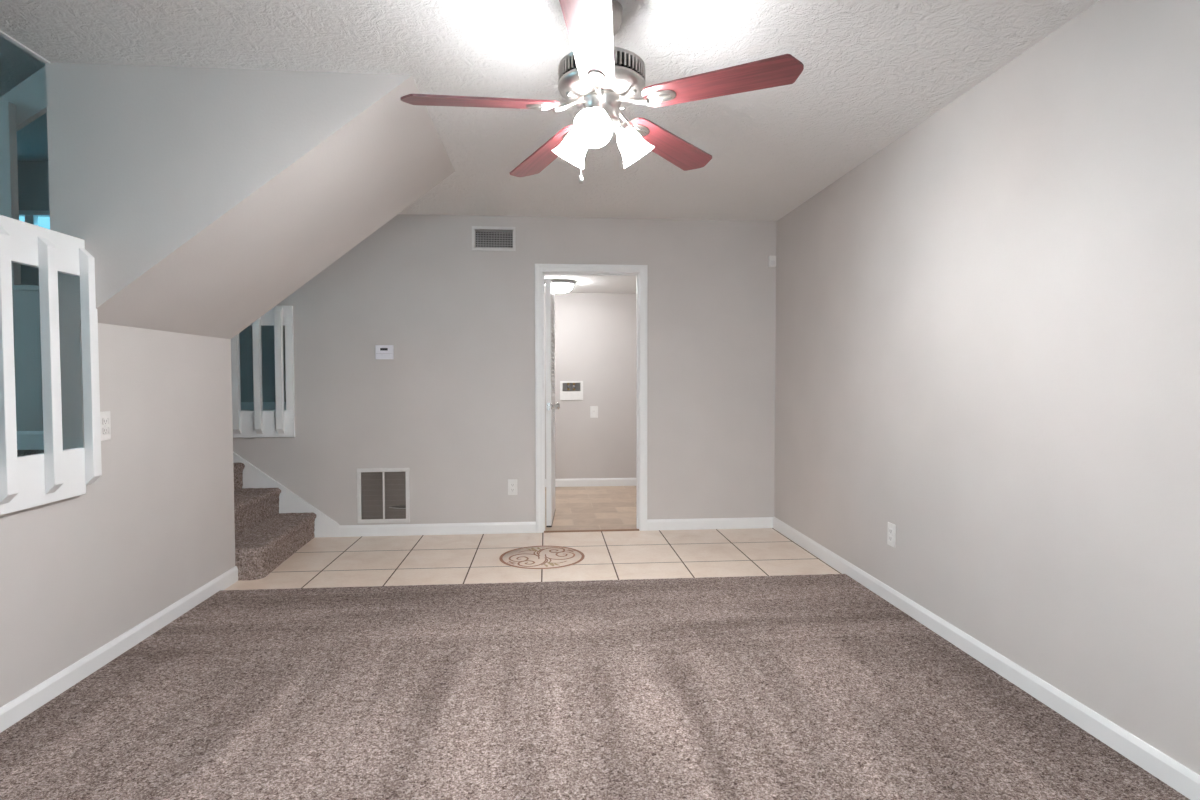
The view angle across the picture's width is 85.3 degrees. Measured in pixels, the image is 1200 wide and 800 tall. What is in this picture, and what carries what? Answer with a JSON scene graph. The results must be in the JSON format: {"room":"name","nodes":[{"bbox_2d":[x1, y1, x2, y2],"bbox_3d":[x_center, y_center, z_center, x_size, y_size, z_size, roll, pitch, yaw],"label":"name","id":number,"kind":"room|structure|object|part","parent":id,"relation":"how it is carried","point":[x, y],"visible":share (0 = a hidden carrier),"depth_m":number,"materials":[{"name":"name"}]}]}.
{"room":"empty living room","nodes":[
{"label":"empty living room","id":0,"kind":"room"},
{"bbox_2d":[0,101,43,449],"bbox_3d":[-3.890,-0.693,3.688,2.050,1.952,0.154,0,2,-5],"label":"wall","id":1,"kind":"structure","parent":0,"point":[26,304],"depth_m":3.69,"materials":[{"name":"beige paint"}]},
{"bbox_2d":[12,285,38,290],"bbox_3d":[-3.890,-0.632,3.697,2.090,0.030,0.180,0,2,-5],"label":"trim","id":2,"kind":"structure","parent":1,"relation":"on","point":[14,287],"depth_m":3.66,"materials":[{"name":"beige paint"}]},
{"bbox_2d":[0,66,46,131],"bbox_3d":[-2.945,-1.910,3.729,1.350,1.141,0.035,0,2,-5],"label":"beam","id":3,"kind":"structure","parent":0,"point":[29,96],"depth_m":3.69,"materials":[{"name":"beige paint"}]},
{"bbox_2d":[0,36,47,160],"bbox_3d":[-4.103,-2.495,2.695,6.280,0.100,9.000,0,2,-5],"label":"ceiling","id":4,"kind":"structure","parent":0,"point":[16,64],"depth_m":5.22,"materials":[{"name":"white paint"}]},
{"bbox_2d":[17,450,43,456],"bbox_3d":[-4.711,0.386,2.740,5.050,0.140,9.000,0,2,-5],"label":"floor","id":5,"kind":"structure","parent":0,"point":[19,452],"depth_m":3.56,"materials":[{"name":"carpet"}]},
{"bbox_2d":[0,321,234,706],"bbox_3d":[-1.994,0.007,1.082,0.100,2.560,5.520,0,2,-5],"label":"wall","id":6,"kind":"structure","parent":0,"point":[157,525],"depth_m":2.86,"materials":[{"name":"beige paint"}]},
{"bbox_2d":[0,215,101,514],"bbox_3d":[-1.942,-0.093,1.428,0.062,1.007,2.367,0,2,-5],"label":"railing","id":7,"kind":"object","parent":6,"relation":"attached to","point":[55,474],"visible":1,"depth_m":2.36,"materials":[{"name":"white paint"}]},
{"bbox_3d":[-1.959,-0.522,1.407,0.028,0.147,2.357,0,2,-5],"label":"rail","id":8,"kind":"part","parent":7,"relation":"part of","materials":[{"name":"white paint"}]},
{"bbox_3d":[-1.956,0.319,1.421,0.028,0.185,2.328,0,2,-5],"label":"rail","id":9,"kind":"part","parent":7,"relation":"part of","materials":[{"name":"white paint"}]},
{"bbox_2d":[100,411,110,440],"bbox_3d":[-2.072,0.109,2.726,0.010,0.122,0.074,0,2,-5],"label":"wall outlet","id":10,"kind":"object","parent":6,"relation":"attached to","point":[105,421],"visible":0.94,"depth_m":2.73,"materials":[{"name":"white plastic"}]},
{"bbox_2d":[102,418,108,424],"bbox_3d":[-2.071,0.089,2.725,0.006,0.028,0.033,0,2,-5],"label":"receptacle","id":11,"kind":"object","parent":10,"relation":"attached to","point":[105,421],"depth_m":2.73,"materials":[{"name":"white plastic"}]},
{"bbox_2d":[102,427,108,433],"bbox_3d":[-2.071,0.128,2.727,0.006,0.028,0.033,0,2,-5],"label":"receptacle","id":12,"kind":"object","parent":10,"relation":"attached to","point":[105,430],"depth_m":2.73,"materials":[{"name":"white plastic"}]},
{"bbox_2d":[0,566,237,732],"bbox_3d":[-1.941,1.120,1.184,0.014,0.089,5.400,0,2,-5],"label":"baseboard","id":13,"kind":"structure","parent":6,"relation":"attached to","point":[12,712],"depth_m":2.69,"materials":[{"name":"white paint"}]},
{"bbox_2d":[17,160,285,401],"bbox_3d":[-4.471,-1.196,7.285,6.280,3.000,0.120,0,2,-5],"label":"wall","id":14,"kind":"structure","parent":0,"point":[33,176],"depth_m":7.28,"materials":[{"name":"beige paint"}]},
{"bbox_2d":[19,210,49,228],"bbox_3d":[-6.055,-1.834,7.120,1.700,0.450,0.090,0,2,-5],"label":"window","id":15,"kind":"structure","parent":14,"relation":"in","point":[41,218],"depth_m":7.09,"materials":[{"name":"blue glass"}]},
{"bbox_3d":[-6.055,-1.834,7.120,1.700,0.450,0.090,0,2,-5],"label":"frame","id":16,"kind":"part","parent":15,"relation":"part of","materials":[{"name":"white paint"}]},
{"bbox_3d":[-6.055,-1.834,7.119,1.600,0.350,0.004,0,2,-5],"label":"pane","id":17,"kind":"part","parent":15,"relation":"part of","materials":[{"name":"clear glass"}]},
{"bbox_2d":[241,402,285,410],"bbox_3d":[-4.464,0.095,7.261,6.280,0.140,0.014,0,2,-5],"label":"baseboard","id":18,"kind":"structure","parent":14,"relation":"attached to","point":[244,405],"depth_m":7.31,"materials":[{"name":"white paint"}]},
{"bbox_2d":[45,62,454,338],"bbox_3d":[-1.518,-0.852,3.240,1.407,1.027,1.243,0,2,-5],"label":"staircase underside","id":19,"kind":"structure","parent":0,"point":[201,200],"depth_m":2.63,"materials":[{"name":"beige paint"}]},
{"bbox_2d":[0,30,49,62],"bbox_3d":[-2.071,-1.282,1.448,0.022,0.006,2.207,0,2,-5],"label":"trim","id":20,"kind":"structure","parent":19,"relation":"attached to","point":[2,34],"depth_m":2.42,"materials":[{"name":"white paint"}]},
{"bbox_2d":[233,214,776,524],"bbox_3d":[-0.807,-0.127,5.074,4.416,2.560,0.120,0,2,-5],"label":"wall","id":21,"kind":"structure","parent":0,"point":[454,405],"depth_m":5.01,"materials":[{"name":"beige paint"}]},
{"bbox_2d":[231,306,294,437],"bbox_3d":[-2.599,-0.210,4.835,0.615,0.983,0.060,0,2,-5],"label":"railing","id":22,"kind":"object","parent":21,"relation":"attached to","point":[258,422],"visible":0.51,"depth_m":4.84,"materials":[{"name":"white paint"}]},
{"bbox_3d":[-2.600,0.179,4.867,0.615,0.202,0.022,0,2,-5],"label":"rail","id":23,"kind":"part","parent":22,"relation":"part of","materials":[{"name":"white paint"}]},
{"bbox_3d":[-2.602,-0.629,4.840,0.615,0.147,0.022,0,2,-5],"label":"rail","id":24,"kind":"part","parent":22,"relation":"part of","materials":[{"name":"white paint"}]},
{"bbox_2d":[233,452,339,537],"bbox_3d":[-2.565,0.563,4.883,1.175,0.959,0.020,0,2,-5],"label":"skirt board","id":25,"kind":"object","parent":21,"relation":"attached to","point":[253,477],"visible":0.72,"depth_m":4.90,"materials":[{"name":"white paint"}]},
{"bbox_2d":[357,468,409,522],"bbox_3d":[-1.654,0.729,4.978,0.395,0.420,0.034,0,2,-5],"label":"air vent","id":26,"kind":"object","parent":21,"relation":"in","point":[378,489],"visible":1,"depth_m":4.98,"materials":[{"name":"metal"}]},
{"bbox_2d":[375,345,393,358],"bbox_3d":[-1.630,-0.361,4.926,0.132,0.106,0.025,0,2,-5],"label":"thermostat","id":27,"kind":"object","parent":21,"relation":"attached to","point":[381,351],"visible":1,"depth_m":4.92,"materials":[{"name":"white plastic"}]},
{"bbox_2d":[339,522,535,536],"bbox_3d":[-1.252,0.994,5.008,1.510,0.085,0.014,0,2,-5],"label":"baseboard","id":28,"kind":"structure","parent":21,"relation":"attached to","point":[494,527],"depth_m":5.00,"materials":[{"name":"white paint"}]},
{"bbox_2d":[472,226,515,250],"bbox_3d":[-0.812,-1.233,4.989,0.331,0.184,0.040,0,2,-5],"label":"air vent","id":29,"kind":"object","parent":21,"relation":"in","point":[474,228],"visible":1,"depth_m":4.98,"materials":[{"name":"metal"}]},
{"bbox_2d":[508,479,516,494],"bbox_3d":[-0.677,0.676,5.046,0.074,0.122,0.010,0,2,-5],"label":"wall outlet","id":30,"kind":"object","parent":21,"relation":"attached to","point":[512,483],"visible":1,"depth_m":5.04,"materials":[{"name":"white plastic"}]},
{"bbox_2d":[545,279,559,526],"bbox_3d":[-0.387,0.018,5.565,0.112,1.993,0.719,0,2,-1],"label":"door","id":31,"kind":"structure","parent":21,"relation":"in","point":[549,289],"depth_m":5.24,"materials":[{"name":"white paint"}]},
{"bbox_3d":[-0.421,0.011,5.568,0.042,1.981,0.710,0,2,-1],"label":"frame","id":32,"kind":"part","parent":31,"relation":"part of","materials":[{"name":"white paint"}]},
{"bbox_3d":[-0.358,0.051,5.271,0.069,0.054,0.054,0,2,-1],"label":"knob","id":33,"kind":"part","parent":31,"relation":"part of","materials":[{"name":"silver metal"}]},
{"bbox_2d":[535,264,647,532],"bbox_3d":[-0.070,-0.011,5.129,0.874,2.081,0.142,0,2,-5],"label":"door frame","id":34,"kind":"structure","parent":21,"relation":"attached to","point":[642,269],"depth_m":5.07,"materials":[{"name":"white paint"}]},
{"bbox_2d":[647,517,773,530],"bbox_3d":[0.886,0.985,5.182,1.032,0.085,0.014,0,2,-5],"label":"baseboard","id":35,"kind":"structure","parent":21,"relation":"attached to","point":[754,522],"depth_m":5.17,"materials":[{"name":"white paint"}]},
{"bbox_2d":[768,256,775,266],"bbox_3d":[1.360,-1.095,5.142,0.058,0.087,0.032,0,2,-5],"label":"sensor","id":36,"kind":"object","parent":21,"relation":"attached to","point":[771,259],"visible":1,"depth_m":5.13,"materials":[{"name":"white plastic"}]},
{"bbox_2d":[225,486,841,589],"bbox_3d":[-0.461,1.079,5.500,3.666,0.120,3.438,0,2,-5],"label":"floor","id":37,"kind":"structure","parent":0,"point":[363,561],"depth_m":4.42,"materials":[{"name":"beige tile"}]},
{"bbox_2d":[233,463,316,580],"bbox_3d":[-2.595,0.658,4.353,1.097,0.803,1.044,0,2,-5],"label":"staircase","id":38,"kind":"structure","parent":37,"relation":"on","point":[265,537],"depth_m":4.37,"materials":[{"name":"carpet"}]},
{"bbox_2d":[499,546,584,568],"bbox_3d":[-0.389,1.054,4.383,0.570,0.002,0.570,0,2,-5],"label":"medallion","id":39,"kind":"object","parent":37,"relation":"on","point":[532,557],"visible":1,"depth_m":4.36,"materials":[{"name":"beige tile"}]},
{"bbox_2d":[544,529,638,532],"bbox_3d":[-0.065,1.027,5.122,0.750,0.007,0.042,0,2,-5],"label":"threshold","id":40,"kind":"object","parent":37,"relation":"on","point":[606,529],"visible":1,"depth_m":5.11,"materials":[{"name":"brown wood"}]},
{"bbox_2d":[0,0,1098,220],"bbox_3d":[-0.158,-1.359,1.781,3.886,0.120,6.704,0,2,-5],"label":"ceiling","id":41,"kind":"structure","parent":0,"point":[873,71],"depth_m":2.54,"materials":[{"name":"white paint"}]},
{"bbox_2d":[400,0,803,183],"bbox_3d":[-0.020,-1.017,2.161,1.228,0.586,1.225,0,2,-5],"label":"ceiling fan","id":42,"kind":"object","parent":41,"relation":"hanging from","point":[600,78],"visible":1,"depth_m":2.09,"materials":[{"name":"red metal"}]},
{"bbox_3d":[-0.382,-0.960,2.101,0.501,0.055,0.136,-1,2,-14],"label":"blade","id":43,"kind":"part","parent":42,"relation":"part of","materials":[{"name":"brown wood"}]},
{"bbox_3d":[-0.204,-0.960,2.537,0.136,0.071,0.500,-1,2,-32],"label":"blade","id":44,"kind":"part","parent":42,"relation":"part of","materials":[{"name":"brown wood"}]},
{"bbox_3d":[-0.103,-0.874,2.273,0.127,0.142,0.121,0,2,-5],"label":"lamp shade","id":45,"kind":"part","parent":42,"relation":"part of","materials":[{"name":"white glass"}]},
{"bbox_3d":[-0.062,-0.841,2.176,0.009,0.191,0.005,-1,2,-27],"label":"pull chain","id":46,"kind":"part","parent":42,"relation":"part of","materials":[{"name":"silver metal"}]},
{"bbox_3d":[-0.023,-0.988,1.796,0.136,0.043,0.502,0,2,4],"label":"blade","id":47,"kind":"part","parent":42,"relation":"part of","materials":[{"name":"brown wood"}]},
{"bbox_3d":[-0.025,-0.874,2.070,0.122,0.138,0.141,0,2,-5],"label":"lamp shade","id":48,"kind":"part","parent":42,"relation":"part of","materials":[{"name":"white glass"}]},
{"bbox_3d":[-0.018,-0.890,2.084,0.053,0.074,0.077,0,2,-5],"label":"bulb","id":49,"kind":"part","parent":42,"relation":"part of","materials":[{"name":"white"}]},
{"bbox_3d":[-0.008,-0.927,2.130,0.054,0.053,0.066,0,2,-5],"label":"lamp arm","id":50,"kind":"part","parent":42,"relation":"part of","materials":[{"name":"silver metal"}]},
{"bbox_3d":[0.069,-0.930,2.231,0.065,0.051,0.054,0,2,-5],"label":"lamp arm","id":51,"kind":"part","parent":42,"relation":"part of","materials":[{"name":"silver metal"}]},
{"bbox_3d":[0.120,-0.875,2.261,0.134,0.141,0.121,0,2,-5],"label":"lamp shade","id":52,"kind":"part","parent":42,"relation":"part of","materials":[{"name":"white glass"}]},
{"bbox_3d":[0.264,-0.974,2.503,0.136,0.055,0.502,2,2,40],"label":"blade","id":53,"kind":"part","parent":42,"relation":"part of","materials":[{"name":"brown wood"}]},
{"bbox_3d":[0.378,-0.996,2.045,0.502,0.042,0.136,1,2,22],"label":"blade","id":54,"kind":"part","parent":42,"relation":"part of","materials":[{"name":"brown wood"}]},
{"bbox_2d":[544,293,635,478],"bbox_3d":[-0.216,-0.051,7.269,1.950,2.260,0.120,0,2,-5],"label":"wall","id":55,"kind":"structure","parent":0,"point":[595,333],"depth_m":7.22,"materials":[{"name":"beige paint"}]},
{"bbox_2d":[560,381,582,399],"bbox_3d":[-0.318,-0.105,7.240,0.254,0.211,0.102,0,2,-5],"label":"box","id":56,"kind":"object","parent":55,"relation":"attached to","point":[564,385],"visible":1,"depth_m":7.20,"materials":[{"name":"white plastic"}]},
{"bbox_2d":[545,478,635,486],"bbox_3d":[-0.209,0.917,7.234,1.950,0.088,0.014,0,2,-5],"label":"baseboard","id":57,"kind":"structure","parent":55,"relation":"attached to","point":[582,482],"depth_m":7.24,"materials":[{"name":"white paint"}]},
{"bbox_2d":[590,406,597,417],"bbox_3d":[-0.066,0.133,7.223,0.086,0.130,0.008,0,2,-5],"label":"wall outlet","id":58,"kind":"object","parent":55,"relation":"attached to","point":[593,409],"visible":1,"depth_m":7.22,"materials":[{"name":"white plastic"}]},
{"bbox_2d":[544,275,635,292],"bbox_3d":[-0.136,-1.197,6.226,1.950,0.100,2.136,0,2,-5],"label":"ceiling","id":59,"kind":"structure","parent":0,"point":[583,284],"depth_m":6.46,"materials":[{"name":"white paint"}]},
{"bbox_2d":[544,279,574,292],"bbox_3d":[-0.393,-1.093,6.316,0.308,0.111,0.308,0,2,-5],"label":"ceiling light","id":60,"kind":"object","parent":59,"relation":"attached to","point":[560,285],"visible":0.67,"depth_m":6.21,"materials":[{"name":"white glass"}]},
{"bbox_2d":[0,574,1189,799],"bbox_3d":[-0.112,1.215,1.229,3.666,0.132,5.187,0,2,-5],"label":"floor","id":61,"kind":"structure","parent":0,"point":[785,687],"depth_m":2.33,"materials":[{"name":"carpet"}]},
{"bbox_2d":[774,0,1199,774],"bbox_3d":[1.721,-0.028,1.979,0.120,2.560,6.704,0,2,-5],"label":"wall","id":62,"kind":"structure","parent":0,"point":[988,325],"depth_m":2.42,"materials":[{"name":"beige paint"}]},
{"bbox_2d":[887,522,895,547],"bbox_3d":[1.539,0.712,3.443,0.010,0.122,0.074,0,2,-5],"label":"wall outlet","id":63,"kind":"object","parent":62,"relation":"attached to","point":[891,535],"visible":1,"depth_m":3.43,"materials":[{"name":"white plastic"}]},
{"bbox_2d":[773,517,1199,799],"bbox_3d":[1.655,1.088,2.010,0.014,0.089,6.464,0,2,-5],"label":"baseboard","id":64,"kind":"structure","parent":62,"relation":"attached to","point":[1163,767],"depth_m":2.43,"materials":[{"name":"white paint"}]}
]}

